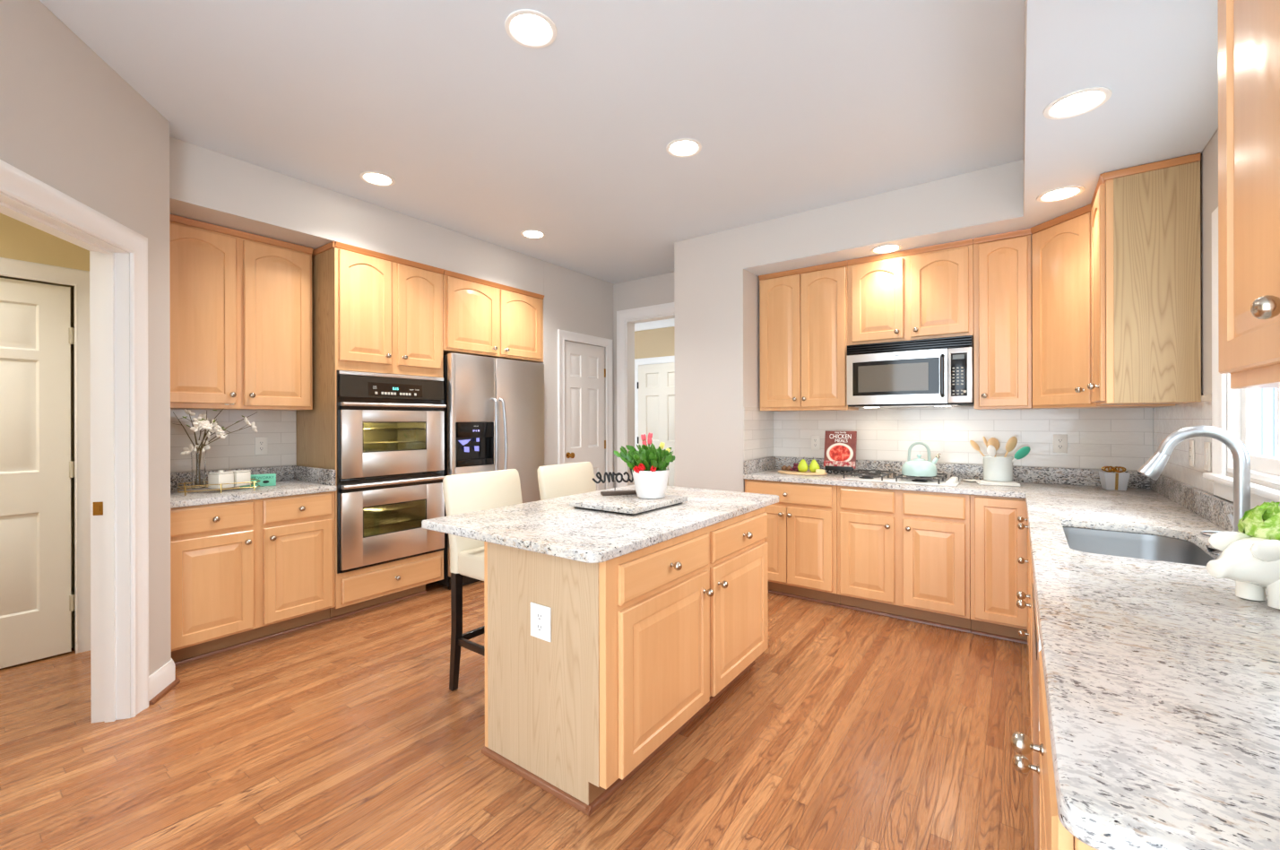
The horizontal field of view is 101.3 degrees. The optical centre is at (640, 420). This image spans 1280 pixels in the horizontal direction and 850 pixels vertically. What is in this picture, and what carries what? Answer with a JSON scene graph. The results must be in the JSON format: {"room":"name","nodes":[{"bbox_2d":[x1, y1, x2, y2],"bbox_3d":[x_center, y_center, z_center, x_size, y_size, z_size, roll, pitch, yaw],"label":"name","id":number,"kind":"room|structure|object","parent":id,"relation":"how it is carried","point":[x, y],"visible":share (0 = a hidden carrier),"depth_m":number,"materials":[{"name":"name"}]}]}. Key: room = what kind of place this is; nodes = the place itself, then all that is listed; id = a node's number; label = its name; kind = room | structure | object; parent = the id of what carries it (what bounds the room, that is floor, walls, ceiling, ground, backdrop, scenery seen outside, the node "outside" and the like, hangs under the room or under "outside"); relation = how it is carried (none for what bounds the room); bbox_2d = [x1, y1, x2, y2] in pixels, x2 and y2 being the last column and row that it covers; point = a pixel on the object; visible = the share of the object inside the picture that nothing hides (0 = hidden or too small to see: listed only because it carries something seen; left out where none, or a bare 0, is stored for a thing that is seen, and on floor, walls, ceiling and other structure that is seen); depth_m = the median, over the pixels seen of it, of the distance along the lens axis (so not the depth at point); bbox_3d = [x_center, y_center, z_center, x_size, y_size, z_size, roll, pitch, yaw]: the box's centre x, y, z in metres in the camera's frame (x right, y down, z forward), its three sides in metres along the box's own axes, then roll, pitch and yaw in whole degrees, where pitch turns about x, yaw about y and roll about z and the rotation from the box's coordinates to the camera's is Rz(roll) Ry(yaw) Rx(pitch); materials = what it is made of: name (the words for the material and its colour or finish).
{"room":"kitchen","nodes":[
{"label":"kitchen","id":0,"kind":"room"},
{"bbox_2d":[0,212,89,650],"bbox_3d":[-2.681,-0.087,1.601,2.980,2.859,1.840,0,0,36],"label":"wall","id":1,"kind":"structure","parent":0,"point":[19,240],"depth_m":2.96,"materials":[{"name":"yellow paint"}]},
{"bbox_2d":[0,277,75,668],"bbox_3d":[-3.509,0.282,2.735,0.050,2.100,0.766,0,0,36],"label":"door","id":2,"kind":"structure","parent":1,"relation":"in","point":[37,335],"depth_m":2.92,"materials":[{"name":"white paint"}]},
{"bbox_2d":[0,257,90,653],"bbox_3d":[-3.482,0.237,2.706,0.021,2.215,0.966,0,0,36],"label":"trim","id":3,"kind":"structure","parent":1,"relation":"attached to","point":[80,279],"depth_m":3.04,"materials":[{"name":"white paint"}]},
{"bbox_2d":[0,0,171,675],"bbox_3d":[-2.309,-0.088,1.892,0.530,2.859,3.068,0,0,-26],"label":"wall","id":4,"kind":"structure","parent":0,"point":[69,121],"depth_m":2.23,"materials":[{"name":"beige paint"}]},
{"bbox_2d":[0,191,130,723],"bbox_3d":[-2.237,0.288,1.886,0.140,2.105,0.976,0,0,-16],"label":"trim","id":5,"kind":"structure","parent":4,"relation":"attached to","point":[109,264],"depth_m":2.33,"materials":[{"name":"white paint"}]},
{"bbox_2d":[0,159,148,717],"bbox_3d":[-2.159,0.241,1.908,0.021,2.199,1.164,0,0,-16],"label":"trim","id":6,"kind":"structure","parent":4,"relation":"attached to","point":[16,184],"depth_m":2.39,"materials":[{"name":"white paint"}]},
{"bbox_2d":[92,501,103,515],"bbox_3d":[-2.409,0.391,2.330,0.036,0.060,0.003,0,0,-16],"label":"strike plate","id":7,"kind":"object","parent":4,"relation":"attached to","point":[98,506],"visible":1,"depth_m":2.33,"materials":[{"name":"gold metal"}]},
{"bbox_2d":[148,658,180,704],"bbox_3d":[-2.362,1.278,2.616,0.076,0.124,0.312,0,0,-27],"label":"baseboard","id":8,"kind":"structure","parent":4,"relation":"attached to","point":[161,681],"depth_m":2.57,"materials":[{"name":"white paint"}]},
{"bbox_2d":[169,136,614,489],"bbox_3d":[-1.667,-0.091,4.583,0.735,2.860,3.944,0,0,36],"label":"wall","id":9,"kind":"structure","parent":0,"point":[207,185],"depth_m":3.70,"materials":[{"name":"beige paint"}]},
{"bbox_2d":[170,408,296,472],"bbox_3d":[-2.768,0.113,3.481,0.008,0.422,0.865,0,0,36],"label":"tiled wall","id":10,"kind":"structure","parent":9,"relation":"attached to","point":[237,450],"depth_m":3.54,"materials":[{"name":"white tile"}]},
{"bbox_2d":[254,436,267,454],"bbox_3d":[-2.635,0.177,3.649,0.008,0.122,0.075,0,0,36],"label":"wall outlet","id":11,"kind":"object","parent":10,"relation":"attached to","point":[260,443],"visible":1,"depth_m":3.65,"materials":[{"name":"beige plastic"}]},
{"bbox_2d":[169,214,313,410],"bbox_3d":[-2.615,-0.628,3.361,0.391,1.110,0.837,0,0,36],"label":"upper cabinet","id":12,"kind":"object","parent":9,"relation":"attached to","point":[241,301],"visible":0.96,"depth_m":3.28,"materials":[{"name":"brown wood"}]},
{"bbox_2d":[442,269,544,362],"bbox_3d":[-1.451,-0.871,4.722,0.666,0.630,1.061,0,0,36],"label":"upper cabinet","id":13,"kind":"object","parent":9,"relation":"attached to","point":[481,317],"visible":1,"depth_m":4.47,"materials":[{"name":"brown wood"}]},
{"bbox_2d":[564,340,605,491],"bbox_3d":[-0.556,0.263,5.482,0.113,2.124,0.660,0,0,36],"label":"door","id":14,"kind":"structure","parent":9,"relation":"in","point":[584,370],"depth_m":5.49,"materials":[{"name":"white paint"}]},
{"bbox_2d":[557,328,613,489],"bbox_3d":[-0.553,0.221,5.470,0.021,2.230,0.830,0,0,36],"label":"trim","id":15,"kind":"structure","parent":9,"relation":"attached to","point":[562,334],"depth_m":5.42,"materials":[{"name":"white paint"}]},
{"bbox_2d":[0,579,1034,849],"bbox_3d":[-0.476,1.366,3.933,7.000,0.060,8.200,0,0,36],"label":"floor","id":16,"kind":"structure","parent":0,"point":[852,729],"depth_m":2.10,"materials":[{"name":"brown wood"}]},
{"bbox_2d":[170,491,335,665],"bbox_3d":[-2.491,0.905,3.287,0.671,0.871,0.857,0,0,36],"label":"base cabinet","id":17,"kind":"object","parent":16,"relation":"on","point":[243,573],"visible":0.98,"depth_m":3.08,"materials":[{"name":"brown wood"}]},
{"bbox_2d":[170,465,336,508],"bbox_3d":[-2.510,0.396,3.297,0.635,0.139,0.863,0,0,36],"label":"countertop","id":18,"kind":"structure","parent":17,"relation":"on","point":[290,480],"depth_m":3.29,"materials":[{"name":"stone"}]},
{"bbox_2d":[177,478,259,495],"bbox_3d":[-2.551,0.401,3.183,0.386,0.056,0.217,0,0,-42],"label":"wire tray","id":19,"kind":"object","parent":18,"relation":"on","point":[185,488],"visible":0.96,"depth_m":3.12,"materials":[{"name":"gold metal"}]},
{"bbox_2d":[190,449,206,488],"bbox_3d":[-2.640,0.293,3.136,0.074,0.225,0.074,0,0,36],"label":"flower vase","id":20,"kind":"object","parent":19,"relation":"on","point":[197,457],"visible":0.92,"depth_m":3.11,"materials":[{"name":"clear glass"}]},
{"bbox_2d":[172,403,257,454],"bbox_3d":[-2.585,0.118,3.210,0.116,0.545,0.416,0,0,39],"label":"flowers","id":21,"kind":"object","parent":20,"relation":"in","point":[202,421],"visible":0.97,"depth_m":3.15,"materials":[{"name":"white plant"}]},
{"bbox_2d":[207,469,233,488],"bbox_3d":[-2.524,0.352,3.160,0.090,0.106,0.090,0,0,16],"label":"canister","id":22,"kind":"object","parent":19,"relation":"on","point":[219,477],"visible":0.99,"depth_m":3.13,"materials":[{"name":"white ceramic"}]},
{"bbox_2d":[225,469,250,486],"bbox_3d":[-2.502,0.358,3.267,0.091,0.094,0.091,0,0,16],"label":"canister","id":23,"kind":"object","parent":19,"relation":"on","point":[239,475],"visible":0.8,"depth_m":3.25,"materials":[{"name":"white ceramic"}]},
{"bbox_2d":[239,473,276,487],"bbox_3d":[-2.487,0.390,3.414,0.190,0.078,0.026,0,0,-36],"label":"sign","id":24,"kind":"object","parent":18,"relation":"on","point":[269,479],"visible":0.65,"depth_m":3.42,"materials":[{"name":"green paint"}]},
{"bbox_2d":[296,241,444,620],"bbox_3d":[-2.006,0.077,3.958,0.671,2.524,0.818,0,0,36],"label":"tall cabinet","id":25,"kind":"object","parent":16,"relation":"on","point":[373,311],"visible":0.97,"depth_m":3.67,"materials":[{"name":"brown wood"}]},
{"bbox_2d":[336,370,446,573],"bbox_3d":[-1.979,0.341,3.947,0.617,1.350,0.792,0,0,36],"label":"double wall oven","id":26,"kind":"object","parent":25,"relation":"in","point":[391,427],"visible":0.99,"depth_m":3.73,"materials":[{"name":"silver metal"}]},
{"bbox_2d":[442,468,522,690],"bbox_3d":[-0.625,0.805,2.638,0.566,1.061,0.468,0,0,36],"label":"bar stool","id":27,"kind":"object","parent":16,"relation":"on","point":[482,490],"visible":0.29,"depth_m":2.60,"materials":[{"name":"beige leather"}]},
{"bbox_2d":[433,353,544,589],"bbox_3d":[-1.423,0.404,4.663,0.755,1.866,0.985,0,0,36],"label":"refrigerator","id":28,"kind":"object","parent":16,"relation":"on","point":[494,410],"visible":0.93,"depth_m":4.40,"materials":[{"name":"silver metal"}]},
{"bbox_2d":[536,461,596,500],"bbox_3d":[-0.255,0.804,3.147,0.566,1.061,0.468,0,0,36],"label":"bar stool","id":29,"kind":"object","parent":16,"relation":"on","point":[556,480],"visible":0.09,"depth_m":3.24,"materials":[{"name":"beige leather"}]},
{"bbox_2d":[481,507,768,815],"bbox_3d":[0.046,0.898,2.458,0.701,0.871,1.372,0,0,36],"label":"kitchen island","id":30,"kind":"object","parent":16,"relation":"on","point":[644,641],"visible":0.98,"depth_m":1.97,"materials":[{"name":"brown wood"}]},
{"bbox_2d":[530,602,551,641],"bbox_3d":[-0.366,0.739,1.923,0.105,0.125,0.008,0,0,36],"label":"wall outlet","id":31,"kind":"object","parent":30,"relation":"attached to","point":[540,615],"visible":1,"depth_m":1.92,"materials":[{"name":"white plastic"}]},
{"bbox_2d":[421,484,778,562],"bbox_3d":[-0.070,0.444,2.620,0.995,0.034,1.615,0,0,36],"label":"island countertop","id":32,"kind":"structure","parent":30,"relation":"on","point":[550,526],"depth_m":2.20,"materials":[{"name":"stone"}]},
{"bbox_2d":[569,493,687,515],"bbox_3d":[-0.051,0.409,2.634,0.396,0.034,0.470,0,0,36],"label":"trivet","id":33,"kind":"object","parent":32,"relation":"on","point":[631,505],"visible":0.79,"depth_m":2.51,"materials":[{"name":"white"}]},
{"bbox_2d":[591,461,636,495],"bbox_3d":[-0.080,0.303,2.787,0.354,0.177,0.048,0,0,-16],"label":"welcome sign","id":34,"kind":"object","parent":33,"relation":"on","point":[633,491],"visible":0.57,"depth_m":2.76,"materials":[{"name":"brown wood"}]},
{"bbox_2d":[613,432,674,498],"bbox_3d":[0.052,0.227,2.703,0.279,0.330,0.306,0,0,28],"label":"flower pot","id":35,"kind":"object","parent":33,"relation":"on","point":[650,472],"visible":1,"depth_m":2.62,"materials":[{"name":"white"}]},
{"bbox_2d":[744,479,839,605],"bbox_3d":[1.264,0.895,4.123,0.698,0.871,0.666,0,0,36],"label":"base cabinet","id":36,"kind":"object","parent":16,"relation":"on","point":[801,540],"visible":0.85,"depth_m":3.84,"materials":[{"name":"brown wood"}]},
{"bbox_2d":[837,485,971,632],"bbox_3d":[1.870,0.894,3.683,0.796,0.871,0.666,0,0,36],"label":"base cabinet","id":37,"kind":"object","parent":16,"relation":"on","point":[902,554],"visible":0.98,"depth_m":3.44,"materials":[{"name":"brown wood"}]},
{"bbox_2d":[969,494,1028,644],"bbox_3d":[2.481,0.892,3.078,0.900,0.871,0.925,0,0,36],"label":"base cabinet","id":38,"kind":"object","parent":16,"relation":"on","point":[997,541],"visible":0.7,"depth_m":3.14,"materials":[{"name":"brown wood"}]},
{"bbox_2d":[1017,522,1029,654],"bbox_3d":[2.201,0.893,2.487,0.666,0.871,0.350,0,0,36],"label":"base cabinet","id":39,"kind":"object","parent":16,"relation":"on","point":[1020,525],"visible":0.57,"depth_m":2.67,"materials":[{"name":"brown wood"}]},
{"bbox_2d":[1016,536,1033,793],"bbox_3d":[1.776,0.894,1.902,0.666,0.871,1.093,0,0,36],"label":"base cabinet","id":40,"kind":"object","parent":16,"relation":"on","point":[1021,595],"visible":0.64,"depth_m":1.98,"materials":[{"name":"brown wood"}]},
{"bbox_2d":[1032,572,1040,849],"bbox_3d":[1.277,0.897,1.195,0.604,0.866,0.622,0,0,36],"label":"base cabinet","id":41,"kind":"object","parent":16,"relation":"on","point":[1036,643],"visible":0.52,"depth_m":1.29,"materials":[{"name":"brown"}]},
{"bbox_2d":[1010,648,1097,849],"bbox_3d":[0.896,0.896,0.691,0.666,0.871,0.622,0,0,36],"label":"base cabinet","id":42,"kind":"object","parent":16,"relation":"on","point":[1053,834],"visible":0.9,"depth_m":0.85,"materials":[{"name":"brown wood"}]},
{"bbox_2d":[743,456,1279,849],"bbox_3d":[1.068,0.386,2.405,2.410,0.141,3.676,0,0,36],"label":"countertop","id":43,"kind":"structure","parent":42,"relation":"on","point":[1162,682],"depth_m":0.90,"materials":[{"name":"stone"}]},
{"bbox_2d":[778,469,827,475],"bbox_3d":[1.278,0.411,4.140,0.386,0.016,0.253,0,0,36],"label":"cutting board","id":44,"kind":"object","parent":43,"relation":"on","point":[785,471],"visible":0.7,"depth_m":4.05,"materials":[{"name":"brown wood"}]},
{"bbox_2d":[797,457,808,472],"bbox_3d":[1.278,0.343,4.111,0.081,0.119,0.081,0,0,-3],"label":"pear","id":45,"kind":"object","parent":44,"relation":"on","point":[802,466],"visible":1,"depth_m":4.08,"materials":[{"name":"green food"}]},
{"bbox_2d":[808,457,820,472],"bbox_3d":[1.357,0.342,4.081,0.081,0.118,0.081,0,0,-3],"label":"pear","id":46,"kind":"object","parent":44,"relation":"on","point":[814,465],"visible":0.95,"depth_m":4.06,"materials":[{"name":"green food"}]},
{"bbox_2d":[824,465,855,474],"bbox_3d":[1.577,0.317,4.118,0.210,0.201,0.118,0,0,36],"label":"cookbook stand","id":47,"kind":"object","parent":43,"relation":"on","point":[827,468],"visible":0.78,"depth_m":4.08,"materials":[{"name":"black metal"}]},
{"bbox_2d":[823,430,856,468],"bbox_3d":[1.566,0.226,4.102,0.236,0.289,0.064,0,0,36],"label":"cookbook","id":48,"kind":"object","parent":47,"relation":"on","point":[840,446],"visible":1,"depth_m":4.09,"materials":[{"name":"red paper"}]},
{"bbox_2d":[841,468,962,486],"bbox_3d":[1.848,0.396,3.701,0.703,0.044,0.450,0,0,36],"label":"gas cooktop","id":49,"kind":"object","parent":43,"relation":"in","point":[877,475],"visible":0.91,"depth_m":3.62,"materials":[{"name":"silver metal"}]},
{"bbox_2d":[901,441,941,476],"bbox_3d":[1.912,0.260,3.592,0.213,0.232,0.213,0,0,-34],"label":"tea kettle","id":50,"kind":"object","parent":49,"relation":"on","point":[920,467],"visible":1,"depth_m":3.54,"materials":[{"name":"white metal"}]},
{"bbox_2d":[982,455,1013,481],"bbox_3d":[2.380,0.318,3.487,0.172,0.160,0.172,0,0,36],"label":"utensil crock","id":51,"kind":"object","parent":43,"relation":"on","point":[999,468],"visible":0.95,"depth_m":3.42,"materials":[{"name":"white ceramic"}]},
{"bbox_2d":[986,444,995,457],"bbox_3d":[2.333,0.275,3.467,0.078,0.225,0.017,0,0,6],"label":"serving spoon","id":52,"kind":"object","parent":51,"relation":"in","point":[990,449],"visible":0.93,"depth_m":3.46,"materials":[{"name":"white plastic"}]},
{"bbox_2d":[987,437,999,457],"bbox_3d":[2.379,0.251,3.528,0.074,0.272,0.042,0,0,27],"label":"wooden spoon","id":53,"kind":"object","parent":51,"relation":"in","point":[992,441],"visible":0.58,"depth_m":3.52,"materials":[{"name":"brown wood"}]},
{"bbox_2d":[1003,436,1017,457],"bbox_3d":[2.423,0.247,3.474,0.134,0.283,0.032,0,0,22],"label":"wooden spoon","id":54,"kind":"object","parent":51,"relation":"in","point":[1012,442],"visible":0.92,"depth_m":3.46,"materials":[{"name":"brown wood"}]},
{"bbox_2d":[1011,446,1030,462],"bbox_3d":[2.424,0.278,3.429,0.208,0.224,0.056,0,0,36],"label":"spoon","id":55,"kind":"object","parent":51,"relation":"in","point":[1023,452],"visible":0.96,"depth_m":3.38,"materials":[{"name":"teal plastic"}]},
{"bbox_2d":[976,480,1020,486],"bbox_3d":[2.328,0.408,3.415,0.220,0.017,0.140,0,0,24],"label":"tray","id":56,"kind":"object","parent":43,"relation":"on","point":[981,482],"visible":0.98,"depth_m":3.37,"materials":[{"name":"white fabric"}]},
{"bbox_2d":[1098,466,1130,490],"bbox_3d":[2.855,0.345,3.159,0.116,0.139,0.119,0,0,28],"label":"planter","id":57,"kind":"object","parent":43,"relation":"on","point":[1112,479],"visible":1,"depth_m":3.13,"materials":[{"name":"white ceramic"}]},
{"bbox_2d":[1063,527,1215,565],"bbox_3d":[1.750,0.550,1.860,0.419,0.190,0.731,0,0,36],"label":"sink","id":58,"kind":"object","parent":43,"relation":"in","point":[1143,546],"visible":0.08,"depth_m":2.11,"materials":[{"name":"silver metal"}]},
{"bbox_2d":[1137,424,1250,532],"bbox_3d":[1.876,0.217,1.783,0.277,0.401,0.110,0,0,36],"label":"kitchen faucet","id":59,"kind":"object","parent":43,"relation":"on","point":[1153,468],"visible":0.69,"depth_m":1.71,"materials":[{"name":"grey metal"}]},
{"bbox_2d":[1200,530,1221,554],"bbox_3d":[1.825,0.386,1.635,0.108,0.064,0.108,0,0,36],"label":"soap dish","id":60,"kind":"object","parent":43,"relation":"on","point":[1210,549],"visible":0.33,"depth_m":1.65,"materials":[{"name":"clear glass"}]},
{"bbox_2d":[1206,531,1279,609],"bbox_3d":[1.466,0.341,1.197,0.289,0.154,0.138,0,0,4],"label":"planter","id":61,"kind":"object","parent":43,"relation":"on","point":[1253,563],"visible":0.94,"depth_m":1.19,"materials":[{"name":"white ceramic"}]},
{"bbox_2d":[1237,501,1279,540],"bbox_3d":[1.510,0.247,1.197,0.193,0.110,0.180,0,0,36],"label":"lettuce","id":62,"kind":"object","parent":61,"relation":"in","point":[1262,521],"visible":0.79,"depth_m":1.21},
{"bbox_2d":[39,0,1024,284],"bbox_3d":[-0.425,-1.574,4.014,7.000,0.100,8.000,0,0,36],"label":"ceiling","id":63,"kind":"structure","parent":0,"point":[792,107],"depth_m":2.50,"materials":[{"name":"paint"}]},
{"bbox_2d":[359,171,395,186],"bbox_3d":[-1.650,-1.517,3.297,0.200,0.007,0.200,0,0,36],"label":"recessed light","id":64,"kind":"object","parent":63,"relation":"in","point":[373,177],"visible":1,"depth_m":3.30,"materials":[{"name":"white plastic"}]},
{"bbox_2d":[504,8,556,48],"bbox_3d":[-0.424,-1.520,2.042,0.200,0.007,0.200,0,0,36],"label":"recessed light","id":65,"kind":"object","parent":63,"relation":"in","point":[528,28],"visible":1,"depth_m":2.04,"materials":[{"name":"white plastic"}]},
{"bbox_2d":[520,229,545,238],"bbox_3d":[-0.872,-1.519,4.283,0.200,0.007,0.200,0,0,36],"label":"recessed light","id":66,"kind":"object","parent":63,"relation":"in","point":[528,233],"visible":1,"depth_m":4.29,"materials":[{"name":"white plastic"}]},
{"bbox_2d":[665,138,701,157],"bbox_3d":[0.246,-1.522,2.933,0.200,0.007,0.200,0,0,36],"label":"recessed light","id":67,"kind":"object","parent":63,"relation":"in","point":[683,147],"visible":1,"depth_m":2.93,"materials":[{"name":"white plastic"}]},
{"bbox_2d":[613,271,674,487],"bbox_3d":[0.213,-0.095,5.568,1.399,2.859,0.140,0,0,36],"label":"wall","id":68,"kind":"structure","parent":0,"point":[656,289],"depth_m":5.67,"materials":[{"name":"beige paint"}]},
{"bbox_2d":[616,302,674,486],"bbox_3d":[0.226,0.062,5.458,1.180,2.545,0.021,0,0,36],"label":"trim","id":69,"kind":"structure","parent":68,"relation":"attached to","point":[667,308],"depth_m":5.76,"materials":[{"name":"white paint"}]},
{"bbox_2d":[625,313,674,485],"bbox_3d":[0.275,0.119,5.524,0.950,2.430,0.140,0,0,36],"label":"trim","id":70,"kind":"structure","parent":68,"relation":"attached to","point":[629,324],"depth_m":5.78,"materials":[{"name":"white paint"}]},
{"bbox_2d":[634,326,674,363],"bbox_3d":[0.336,-0.095,6.418,3.800,2.859,1.360,0,0,36],"label":"wall","id":71,"kind":"structure","parent":0,"point":[660,341],"depth_m":7.21,"materials":[{"name":"beige paint"}]},
{"bbox_2d":[634,318,674,331],"bbox_3d":[0.614,-1.327,6.890,3.300,0.140,0.024,0,0,36],"label":"ceiling","id":72,"kind":"structure","parent":71,"relation":"attached to","point":[665,323],"depth_m":7.17,"materials":[{"name":"white paint"}]},
{"bbox_2d":[634,355,674,450],"bbox_3d":[0.318,0.234,7.110,1.025,2.200,0.021,0,0,36],"label":"trim","id":73,"kind":"structure","parent":71,"relation":"attached to","point":[667,358],"depth_m":7.36,"materials":[{"name":"white paint"}]},
{"bbox_2d":[637,362,674,485],"bbox_3d":[0.315,0.275,7.115,0.856,2.095,0.050,0,0,36],"label":"door","id":74,"kind":"structure","parent":71,"relation":"in","point":[656,382],"depth_m":7.15,"materials":[{"name":"beige wood"}]},
{"bbox_2d":[674,159,1153,492],"bbox_3d":[1.854,-0.099,3.913,3.200,2.859,0.890,0,0,36],"label":"wall","id":75,"kind":"structure","parent":0,"point":[716,300],"depth_m":4.17,"materials":[{"name":"beige paint"}]},
{"bbox_2d":[743,406,773,460],"bbox_3d":[0.996,0.103,4.366,0.008,0.422,0.604,0,0,36],"label":"tiled wall","id":76,"kind":"structure","parent":75,"relation":"attached to","point":[758,425],"depth_m":4.33,"materials":[{"name":"white tile"}]},
{"bbox_2d":[758,259,858,411],"bbox_3d":[1.346,-0.637,4.233,0.700,1.113,0.386,0,0,36],"label":"upper cabinet","id":77,"kind":"object","parent":75,"relation":"attached to","point":[803,312],"visible":0.99,"depth_m":4.09,"materials":[{"name":"brown wood"}]},
{"bbox_2d":[847,238,973,345],"bbox_3d":[1.951,-0.879,3.793,0.793,0.633,0.386,0,0,36],"label":"upper cabinet","id":78,"kind":"object","parent":75,"relation":"attached to","point":[924,292],"visible":0.98,"depth_m":3.65,"materials":[{"name":"brown wood"}]},
{"bbox_2d":[847,335,973,407],"bbox_3d":[1.940,-0.326,3.774,0.788,0.458,0.423,0,0,36],"label":"microwave","id":79,"kind":"object","parent":78,"relation":"attached to","point":[935,372],"visible":0.98,"depth_m":3.61,"materials":[{"name":"silver metal"}]},
{"bbox_2d":[773,405,1153,470],"bbox_3d":[2.148,0.100,3.897,2.406,0.422,0.008,0,0,36],"label":"tiled wall","id":80,"kind":"structure","parent":75,"relation":"attached to","point":[1097,437],"depth_m":3.72,"materials":[{"name":"white tile"}]},
{"bbox_2d":[811,435,820,449],"bbox_3d":[1.466,0.186,4.383,0.075,0.122,0.008,0,0,36],"label":"wall outlet","id":81,"kind":"object","parent":80,"relation":"attached to","point":[815,439],"visible":1,"depth_m":4.38,"materials":[{"name":"beige plastic"}]},
{"bbox_2d":[1053,434,1067,452],"bbox_3d":[2.759,0.153,3.443,0.075,0.122,0.008,0,0,36],"label":"wall outlet","id":82,"kind":"object","parent":80,"relation":"attached to","point":[1059,441],"visible":1,"depth_m":3.44,"materials":[{"name":"beige plastic"}]},
{"bbox_2d":[973,228,1031,409],"bbox_3d":[2.398,-0.636,3.469,0.306,1.120,0.386,0,0,36],"label":"upper cabinet","id":83,"kind":"object","parent":75,"relation":"attached to","point":[1002,262],"visible":1,"depth_m":3.35,"materials":[{"name":"brown wood"}]},
{"bbox_2d":[743,0,1218,276],"bbox_3d":[0.582,-1.195,1.749,2.417,0.002,5.318,0,0,36],"label":"soffit","id":84,"kind":"structure","parent":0,"point":[1158,59],"depth_m":1.92,"materials":[{"name":"paint"}]},
{"bbox_2d":[870,243,901,253],"bbox_3d":[1.715,-1.193,3.653,0.200,0.007,0.200,0,0,36],"label":"recessed light","id":85,"kind":"object","parent":84,"relation":"in","point":[889,247],"visible":1,"depth_m":3.65,"materials":[{"name":"white plastic"}]},
{"bbox_2d":[1036,185,1084,202],"bbox_3d":[2.221,-1.194,2.772,0.200,0.007,0.200,0,0,36],"label":"recessed light","id":86,"kind":"object","parent":84,"relation":"in","point":[1064,193],"visible":1,"depth_m":2.77,"materials":[{"name":"white plastic"}]},
{"bbox_2d":[1043,86,1112,119],"bbox_3d":[1.647,-1.193,1.978,0.200,0.007,0.200,0,0,36],"label":"recessed light","id":87,"kind":"object","parent":84,"relation":"in","point":[1082,101],"visible":1,"depth_m":1.97,"materials":[{"name":"white plastic"}]},
{"bbox_2d":[1023,0,1279,501],"bbox_3d":[1.336,-0.098,1.205,0.715,2.859,5.320,0,0,36],"label":"wall","id":88,"kind":"structure","parent":0,"point":[1209,154],"depth_m":2.29,"materials":[{"name":"beige paint"}]},
{"bbox_2d":[1030,203,1175,408],"bbox_3d":[2.689,-0.637,3.115,0.599,1.120,0.607,0,0,36],"label":"upper cabinet","id":89,"kind":"object","parent":88,"relation":"attached to","point":[1061,373],"visible":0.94,"depth_m":3.05,"materials":[{"name":"brown wood"}]},
{"bbox_2d":[1087,152,1201,405],"bbox_3d":[2.478,-0.640,2.631,0.384,1.113,0.444,0,0,36],"label":"upper cabinet","id":90,"kind":"object","parent":88,"relation":"attached to","point":[1145,341],"visible":1,"depth_m":2.45,"materials":[{"name":"brown wood"}]},
{"bbox_2d":[1153,394,1215,495],"bbox_3d":[2.752,0.099,2.673,0.008,0.422,1.261,0,0,36],"label":"tiled wall","id":91,"kind":"structure","parent":88,"relation":"attached to","point":[1167,419],"depth_m":2.55,"materials":[{"name":"white tile"}]},
{"bbox_2d":[1188,440,1194,467],"bbox_3d":[2.586,0.153,2.460,0.008,0.122,0.075,0,0,36],"label":"wall outlet","id":92,"kind":"object","parent":91,"relation":"attached to","point":[1191,443],"visible":1,"depth_m":2.45,"materials":[{"name":"beige plastic"}]},
{"bbox_2d":[1203,441,1210,470],"bbox_3d":[2.437,0.154,2.253,0.008,0.122,0.075,0,0,36],"label":"light switch","id":93,"kind":"object","parent":91,"relation":"attached to","point":[1206,445],"visible":1,"depth_m":2.24,"materials":[{"name":"beige plastic"}]},
{"bbox_2d":[1211,207,1226,475],"bbox_3d":[1.927,-0.315,1.550,0.021,1.090,1.515,0,0,36],"label":"trim","id":94,"kind":"structure","parent":88,"relation":"attached to","point":[1218,379],"depth_m":2.13,"materials":[{"name":"white paint"}]},
{"bbox_2d":[1202,472,1279,509],"bbox_3d":[1.920,0.263,1.557,0.044,0.090,1.555,0,0,36],"label":"trim","id":95,"kind":"structure","parent":88,"relation":"attached to","point":[1223,484],"depth_m":1.88,"materials":[{"name":"white paint"}]},
{"bbox_2d":[1217,0,1279,389],"bbox_3d":[1.056,-0.628,0.670,0.376,1.130,0.768,0,0,36],"label":"upper cabinet","id":96,"kind":"object","parent":88,"relation":"attached to","point":[1249,30],"visible":1,"depth_m":0.90,"materials":[{"name":"brown wood"}]},
{"bbox_2d":[1226,373,1279,484],"bbox_3d":[1.965,-0.283,1.523,0.071,0.975,1.335,0,0,36],"label":"window","id":97,"kind":"structure","parent":88,"relation":"in","point":[1242,405],"depth_m":2.00,"materials":[{"name":"white paint"}]},
{"label":"outside","id":98,"kind":"structure","parent":0,"visible":0},
{"bbox_2d":[1259,388,1277,457],"bbox_3d":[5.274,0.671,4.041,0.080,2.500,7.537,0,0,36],"label":"window pane","id":99,"kind":"object","parent":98,"point":[1267,396],"visible":0.02,"depth_m":4.84,"materials":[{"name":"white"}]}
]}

